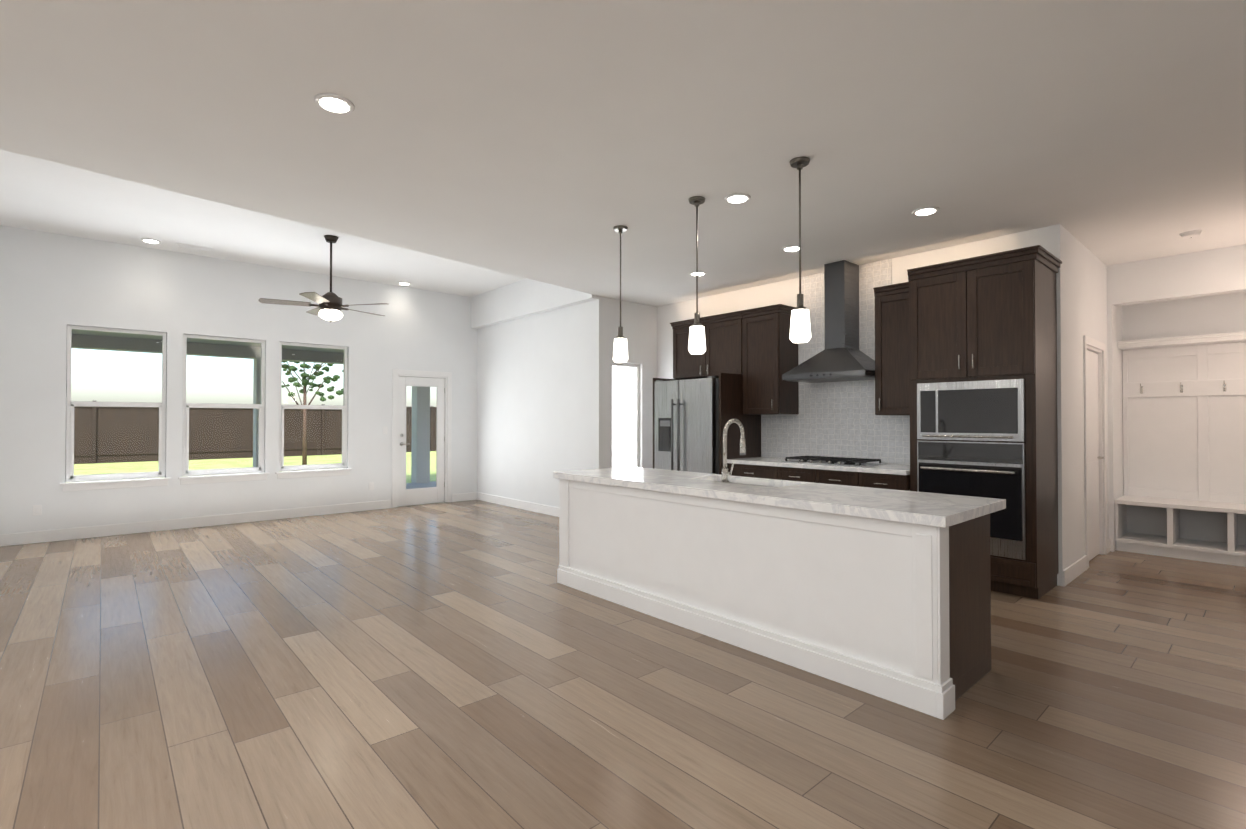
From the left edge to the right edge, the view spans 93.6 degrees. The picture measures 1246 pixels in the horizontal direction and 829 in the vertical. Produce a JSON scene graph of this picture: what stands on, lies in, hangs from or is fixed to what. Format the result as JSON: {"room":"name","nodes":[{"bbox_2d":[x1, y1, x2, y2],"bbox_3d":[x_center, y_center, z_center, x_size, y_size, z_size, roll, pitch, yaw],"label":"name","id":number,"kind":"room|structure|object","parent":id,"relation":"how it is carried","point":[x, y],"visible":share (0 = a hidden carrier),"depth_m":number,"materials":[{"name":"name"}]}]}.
{"room":"kitchen","nodes":[
{"label":"kitchen","id":0,"kind":"room"},
{"bbox_2d":[0,225,477,533],"bbox_3d":[-5.342,-0.297,7.570,7.800,3.450,0.150,1,-1,-42],"label":"wall","id":1,"kind":"structure","parent":0,"point":[53,286],"depth_m":7.36,"materials":[{"name":"paint"}]},
{"bbox_2d":[60,325,169,491],"bbox_3d":[-5.989,-0.072,6.941,0.980,1.887,0.175,1,-1,-42],"label":"window","id":2,"kind":"structure","parent":1,"relation":"in","point":[98,482],"depth_m":6.90,"materials":[{"name":"clear glass"}]},
{"bbox_2d":[178,334,268,484],"bbox_3d":[-5.198,-0.065,7.646,0.980,1.887,0.175,1,-1,-42],"label":"window","id":3,"kind":"structure","parent":1,"relation":"in","point":[216,476],"depth_m":7.61,"materials":[{"name":"clear glass"}]},
{"bbox_2d":[0,492,476,546],"bbox_3d":[-5.287,1.362,7.491,7.500,0.130,0.016,1,-1,-42],"label":"baseboard","id":4,"kind":"structure","parent":1,"relation":"attached to","point":[11,539],"depth_m":7.33,"materials":[{"name":"white wood"}]},
{"bbox_2d":[275,342,351,478],"bbox_3d":[-4.406,-0.058,8.351,0.980,1.887,0.175,1,-1,-42],"label":"window","id":5,"kind":"structure","parent":1,"relation":"in","point":[311,470],"depth_m":8.33,"materials":[{"name":"clear glass"}]},
{"bbox_2d":[392,369,451,507],"bbox_3d":[-3.249,0.374,9.408,0.970,2.144,0.172,1,-1,-42],"label":"patio door","id":6,"kind":"structure","parent":1,"relation":"in","point":[403,496],"depth_m":9.38,"materials":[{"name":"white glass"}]},
{"bbox_2d":[0,149,525,296],"bbox_3d":[-3.429,-2.141,6.236,8.860,0.210,4.716,1,-1,-42],"label":"ceiling","id":7,"kind":"structure","parent":0,"point":[38,194],"depth_m":6.43,"materials":[{"name":"paint"}]},
{"bbox_2d":[141,238,160,243],"bbox_3d":[-5.510,-2.023,6.829,0.190,0.012,0.190,1,-1,-42],"label":"recessed light","id":8,"kind":"object","parent":7,"relation":"in","point":[148,240],"visible":0.96,"depth_m":6.82,"materials":[{"name":"white plastic"}]},
{"bbox_2d":[176,243,211,250],"bbox_3d":[-5.185,-2.019,7.065,0.340,0.016,0.120,1,-1,-42],"label":"ceiling vent","id":9,"kind":"object","parent":7,"relation":"in","point":[193,247],"visible":1,"depth_m":7.05,"materials":[{"name":"white metal"}]},
{"bbox_2d":[258,235,387,321],"bbox_3d":[-3.377,-1.540,6.717,1.350,0.979,1.315,1,-1,-42],"label":"ceiling fan","id":10,"kind":"object","parent":7,"relation":"hanging from","point":[329,307],"visible":1,"depth_m":6.59,"materials":[{"name":"brown metal"}]},
{"bbox_2d":[398,282,410,284],"bbox_3d":[-3.346,-2.002,8.955,0.190,0.012,0.190,1,-1,-42],"label":"recessed light","id":11,"kind":"object","parent":7,"relation":"in","point":[403,283],"visible":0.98,"depth_m":8.91,"materials":[{"name":"white plastic"}]},
{"bbox_2d":[477,301,591,507],"bbox_3d":[-1.395,-0.283,8.888,0.150,3.450,3.130,1,-1,-42],"label":"wall","id":12,"kind":"structure","parent":0,"point":[534,402],"depth_m":8.68,"materials":[{"name":"paint"}]},
{"bbox_2d":[477,492,558,516],"bbox_3d":[-1.396,1.375,8.748,0.016,0.130,3.280,1,-1,-42],"label":"baseboard","id":13,"kind":"structure","parent":12,"relation":"attached to","point":[533,507],"depth_m":8.93,"materials":[{"name":"white wood"}]},
{"bbox_2d":[471,278,598,328],"bbox_3d":[-1.446,-1.745,8.757,0.120,0.530,3.280,1,-1,-42],"label":"wall","id":14,"kind":"structure","parent":0,"point":[526,297],"depth_m":8.77,"materials":[{"name":"paint"}]},
{"bbox_2d":[0,500,1245,828],"bbox_3d":[0.400,1.429,3.807,11.400,0.080,13.380,1,-1,-42],"label":"floor","id":15,"kind":"structure","parent":0,"point":[472,664],"depth_m":2.79,"materials":[{"name":"brown wood"}]},
{"bbox_2d":[655,376,718,473],"bbox_3d":[0.960,0.501,7.056,0.870,1.843,0.905,1,-1,-42],"label":"fridge","id":16,"kind":"object","parent":15,"relation":"on","point":[687,425],"visible":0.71,"depth_m":6.75,"materials":[{"name":"grey metal"}]},
{"bbox_2d":[727,465,768,478],"bbox_3d":[1.635,0.976,6.439,0.677,0.880,0.725,1,-1,-42],"label":"base cabinet","id":17,"kind":"object","parent":15,"relation":"on","point":[758,471],"depth_m":6.24,"materials":[{"name":"brown wood"}]},
{"bbox_2d":[557,479,995,719],"bbox_3d":[0.750,0.957,4.027,0.810,0.870,2.996,1,-1,-42],"label":"kitchen island","id":18,"kind":"object","parent":15,"relation":"on","point":[882,593],"depth_m":3.19,"materials":[{"name":"white wood"}]},
{"bbox_2d":[553,469,980,526],"bbox_3d":[0.593,0.495,3.901,0.440,0.050,3.050,1,-1,-42],"label":"island countertop","id":19,"kind":"structure","parent":18,"relation":"on","point":[917,511],"depth_m":3.31,"materials":[{"name":"white stone"}]},
{"bbox_2d":[721,419,745,483],"bbox_3d":[0.795,0.250,4.062,0.253,0.444,0.121,1,-1,-42],"label":"faucet","id":20,"kind":"object","parent":19,"relation":"on","point":[725,473],"visible":1,"depth_m":4.01,"materials":[{"name":"silver metal"}]},
{"bbox_2d":[721,479,784,486],"bbox_3d":[0.889,0.628,4.184,0.404,0.234,0.804,1,-1,-42],"label":"sink","id":21,"kind":"object","parent":19,"relation":"in","point":[731,480],"depth_m":4.27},
{"bbox_2d":[769,465,808,481],"bbox_3d":[1.977,0.972,6.055,0.677,0.880,0.554,1,-1,-42],"label":"base cabinet","id":22,"kind":"object","parent":15,"relation":"on","point":[802,475],"depth_m":5.90,"materials":[{"name":"brown wood"}]},
{"bbox_2d":[809,469,848,485],"bbox_3d":[2.262,0.969,5.734,0.677,0.880,0.555,1,-1,-42],"label":"base cabinet","id":23,"kind":"object","parent":15,"relation":"on","point":[827,476],"depth_m":5.57,"materials":[{"name":"brown wood"}]},
{"bbox_2d":[849,473,909,490],"bbox_3d":[2.530,0.966,5.433,0.677,0.880,0.500,1,-1,-42],"label":"base cabinet","id":24,"kind":"object","parent":15,"relation":"on","point":[873,480],"depth_m":5.20,"materials":[{"name":"brown wood"}]},
{"bbox_2d":[727,457,909,476],"bbox_3d":[2.038,0.512,5.976,0.697,0.040,1.960,1,-1,-42],"label":"countertop","id":25,"kind":"structure","parent":24,"relation":"on","point":[901,470],"depth_m":5.66,"materials":[{"name":"white stone"}]},
{"bbox_2d":[781,456,885,466],"bbox_3d":[2.100,0.464,5.878,0.500,0.052,0.860,1,-1,-42],"label":"cooktop","id":26,"kind":"object","parent":25,"relation":"in","point":[844,461],"visible":1,"depth_m":5.73,"materials":[{"name":"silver metal"}]},
{"bbox_2d":[907,245,1061,598],"bbox_3d":[3.000,0.075,4.880,0.722,2.650,0.955,1,-1,-42],"label":"tall cabinet","id":27,"kind":"object","parent":15,"relation":"on","point":[983,368],"visible":0.92,"depth_m":4.60,"materials":[{"name":"brown wood"}]},
{"bbox_2d":[1115,331,1245,566],"bbox_3d":[6.126,0.310,5.313,0.552,2.190,2.492,1,-1,-42],"label":"lockers","id":28,"kind":"object","parent":15,"relation":"on","point":[1184,437],"visible":1,"depth_m":5.99,"materials":[{"name":"white wood"}]},
{"bbox_2d":[0,0,1245,306],"bbox_3d":[1.540,-1.929,2.560,11.400,0.690,9.950,1,-1,-42],"label":"ceiling","id":29,"kind":"structure","parent":0,"point":[552,142],"depth_m":3.15,"materials":[{"name":"paint"}]},
{"bbox_2d":[313,93,354,113],"bbox_3d":[-1.464,-1.573,2.969,0.190,0.012,0.190,1,-1,-42],"label":"recessed light","id":30,"kind":"object","parent":29,"relation":"in","point":[334,103],"visible":0.98,"depth_m":2.95,"materials":[{"name":"white plastic"}]},
{"bbox_2d":[613,225,627,362],"bbox_3d":[-0.021,-0.997,4.877,0.128,1.124,0.128,1,-1,-42],"label":"pendant light","id":31,"kind":"object","parent":29,"relation":"hanging from","point":[620,352],"visible":1,"depth_m":4.84,"materials":[{"name":"white glass"}]},
{"bbox_2d":[688,196,705,353],"bbox_3d":[0.538,-1.003,4.249,0.128,1.124,0.128,1,-1,-42],"label":"pendant light","id":32,"kind":"object","parent":29,"relation":"hanging from","point":[697,344],"visible":1,"depth_m":4.22,"materials":[{"name":"white glass"}]},
{"bbox_2d":[689,271,705,275],"bbox_3d":[0.818,-1.538,6.392,0.190,0.012,0.190,1,-1,-42],"label":"recessed light","id":33,"kind":"object","parent":29,"relation":"in","point":[700,273],"visible":0.88,"depth_m":6.36,"materials":[{"name":"white plastic"}]},
{"bbox_2d":[724,193,750,203],"bbox_3d":[0.827,-1.560,4.231,0.190,0.012,0.190,1,-1,-42],"label":"recessed light","id":34,"kind":"object","parent":29,"relation":"in","point":[735,198],"visible":0.94,"depth_m":4.21,"materials":[{"name":"white plastic"}]},
{"bbox_2d":[782,245,802,251],"bbox_3d":[1.578,-1.548,5.462,0.190,0.012,0.190,1,-1,-42],"label":"recessed light","id":35,"kind":"object","parent":29,"relation":"in","point":[791,248],"visible":0.9,"depth_m":5.43,"materials":[{"name":"white plastic"}]},
{"bbox_2d":[789,157,810,342],"bbox_3d":[1.096,-1.010,3.622,0.128,1.124,0.128,1,-1,-42],"label":"pendant light","id":36,"kind":"object","parent":29,"relation":"hanging from","point":[800,330],"visible":1,"depth_m":3.59,"materials":[{"name":"white glass"}]},
{"bbox_2d":[912,206,938,215],"bbox_3d":[2.322,-1.558,4.491,0.190,0.012,0.190,1,-1,-42],"label":"recessed light","id":37,"kind":"object","parent":29,"relation":"in","point":[925,211],"visible":0.98,"depth_m":4.47,"materials":[{"name":"white plastic"}]},
{"bbox_2d":[1179,230,1201,238],"bbox_3d":[4.867,-1.540,5.015,0.140,0.036,0.140,1,-1,-42],"label":"smoke detector","id":38,"kind":"object","parent":29,"relation":"attached to","point":[1190,234],"visible":1,"depth_m":4.98,"materials":[{"name":"grey plastic"}]},
{"bbox_2d":[592,296,656,468],"bbox_3d":[0.092,-0.292,8.015,1.210,3.450,0.150,1,-1,-42],"label":"wall","id":39,"kind":"structure","parent":0,"point":[639,323],"depth_m":7.77,"materials":[{"name":"paint"}]},
{"bbox_2d":[612,362,638,467],"bbox_3d":[0.006,0.102,7.941,0.544,1.594,0.060,1,-1,-42],"label":"kitchen window","id":40,"kind":"structure","parent":39,"relation":"in","point":[625,414],"depth_m":7.95,"materials":[{"name":"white glass"}]},
{"bbox_2d":[657,224,1066,585],"bbox_3d":[2.086,-0.062,6.568,0.150,2.960,4.660,1,-1,-42],"label":"wall","id":41,"kind":"structure","parent":0,"point":[1050,239],"depth_m":5.46,"materials":[{"name":"paint"}]},
{"bbox_2d":[672,314,733,379],"bbox_3d":[1.145,-0.795,7.218,0.397,0.679,1.088,1,-1,-42],"label":"upper cabinet","id":42,"kind":"object","parent":41,"relation":"attached to","point":[718,357],"depth_m":7.06,"materials":[{"name":"brown wood"}]},
{"bbox_2d":[734,306,798,413],"bbox_3d":[1.644,-0.571,6.654,0.397,1.138,0.550,1,-1,-42],"label":"upper cabinet","id":43,"kind":"object","parent":41,"relation":"attached to","point":[757,348],"depth_m":6.48,"materials":[{"name":"brown wood"}]},
{"bbox_2d":[782,260,874,382],"bbox_3d":[2.160,-0.949,5.947,0.573,1.196,0.888,1,-1,-42],"label":"range hood","id":44,"kind":"object","parent":41,"relation":"attached to","point":[841,357],"visible":0.96,"depth_m":5.91,"materials":[{"name":"grey metal"}]},
{"bbox_2d":[762,258,909,464],"bbox_3d":[2.296,-0.526,6.218,0.008,2.038,1.950,1,-1,-42],"label":"tile backsplash","id":45,"kind":"structure","parent":41,"relation":"attached to","point":[838,419],"depth_m":6.20,"materials":[{"name":"white tile"}]},
{"bbox_2d":[874,286,909,414],"bbox_3d":[2.658,-0.573,5.515,0.397,1.158,0.400,1,-1,-42],"label":"upper cabinet","id":46,"kind":"object","parent":41,"relation":"attached to","point":[892,382],"depth_m":5.41,"materials":[{"name":"brown wood"}]},
{"bbox_2d":[1064,228,1108,566],"bbox_3d":[4.590,-0.070,5.778,2.540,2.960,0.150,1,-1,-42],"label":"wall","id":47,"kind":"structure","parent":0,"point":[1085,291],"depth_m":5.18,"materials":[{"name":"paint"}]},
{"bbox_2d":[1063,555,1086,586],"bbox_3d":[3.890,1.337,5.029,0.814,0.130,0.016,1,-1,-42],"label":"baseboard","id":48,"kind":"structure","parent":47,"relation":"attached to","point":[1074,570],"depth_m":4.97,"materials":[{"name":"white wood"}]},
{"bbox_2d":[1083,335,1106,568],"bbox_3d":[4.502,0.345,5.677,0.930,2.123,0.172,1,-1,-42],"label":"hall door","id":49,"kind":"structure","parent":47,"relation":"in","point":[1095,458],"depth_m":5.75,"materials":[{"name":"white wood"}]},
{"bbox_2d":[1115,306,1123,498],"bbox_3d":[5.322,-0.065,6.302,0.450,2.960,0.040,1,-1,-42],"label":"wall","id":50,"kind":"structure","parent":0,"point":[1119,407],"depth_m":6.28,"materials":[{"name":"paint"}]},
{"bbox_2d":[1107,244,1245,550],"bbox_3d":[6.793,-0.087,4.197,0.150,2.960,5.140,1,-1,-42],"label":"wall","id":51,"kind":"structure","parent":0,"point":[1218,271],"depth_m":5.78,"materials":[{"name":"paint"}]},
{"bbox_2d":[1122,292,1245,340],"bbox_3d":[6.427,-0.073,5.511,0.150,2.960,2.690,1,-1,-42],"label":"wall","id":52,"kind":"structure","parent":0,"point":[1214,314],"depth_m":6.07,"materials":[{"name":"paint"}]},
{"label":"outside","id":53,"kind":"structure","parent":0,"visible":0},
{"bbox_2d":[66,451,435,482],"bbox_3d":[-27.310,1.975,37.876,130.000,0.230,67.170,1,-1,-42],"label":"ground","id":54,"kind":"structure","parent":53,"point":[104,468],"depth_m":19.55,"materials":[{"name":"green plant"}]},
{"bbox_2d":[74,401,436,463],"bbox_3d":[-14.394,0.650,23.374,130.000,2.180,0.130,1,-1,-42],"label":"fence","id":55,"kind":"object","parent":54,"relation":"on","point":[130,430],"depth_m":22.10,"materials":[{"name":"brown wood"}]},
{"bbox_2d":[282,361,342,464],"bbox_3d":[-8.581,-0.484,15.857,2.041,4.293,1.406,1,-1,-42],"label":"tree","id":56,"kind":"object","parent":54,"relation":"on","point":[306,382],"depth_m":15.80,"materials":[{"name":"green plant"}]},
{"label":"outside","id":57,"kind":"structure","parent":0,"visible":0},
{"bbox_2d":[406,481,435,488],"bbox_3d":[-4.721,1.629,10.613,16.500,0.260,3.600,1,-1,-42],"label":"ground","id":58,"kind":"structure","parent":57,"point":[419,485],"depth_m":12.51,"materials":[{"name":"concrete"}]},
{"bbox_2d":[253,358,429,482],"bbox_3d":[-6.631,0.226,11.270,11.800,2.560,0.300,1,-1,-42],"label":"patio column","id":59,"kind":"structure","parent":58,"relation":"on","point":[422,418],"depth_m":12.98,"materials":[{"name":"paint"}]},
{"bbox_2d":[72,334,343,363],"bbox_3d":[-5.884,-1.147,11.949,16.500,0.200,0.300,1,-1,-42],"label":"roof beam","id":60,"kind":"structure","parent":59,"relation":"on","point":[125,344],"depth_m":10.37,"materials":[{"name":"paint"}]},
{"bbox_2d":[72,329,343,352],"bbox_3d":[-4.754,-1.450,10.682,16.500,0.380,3.700,1,-1,-42],"label":"roof","id":61,"kind":"structure","parent":60,"relation":"on","point":[110,334],"depth_m":10.14,"materials":[{"name":"paint"}]}
]}

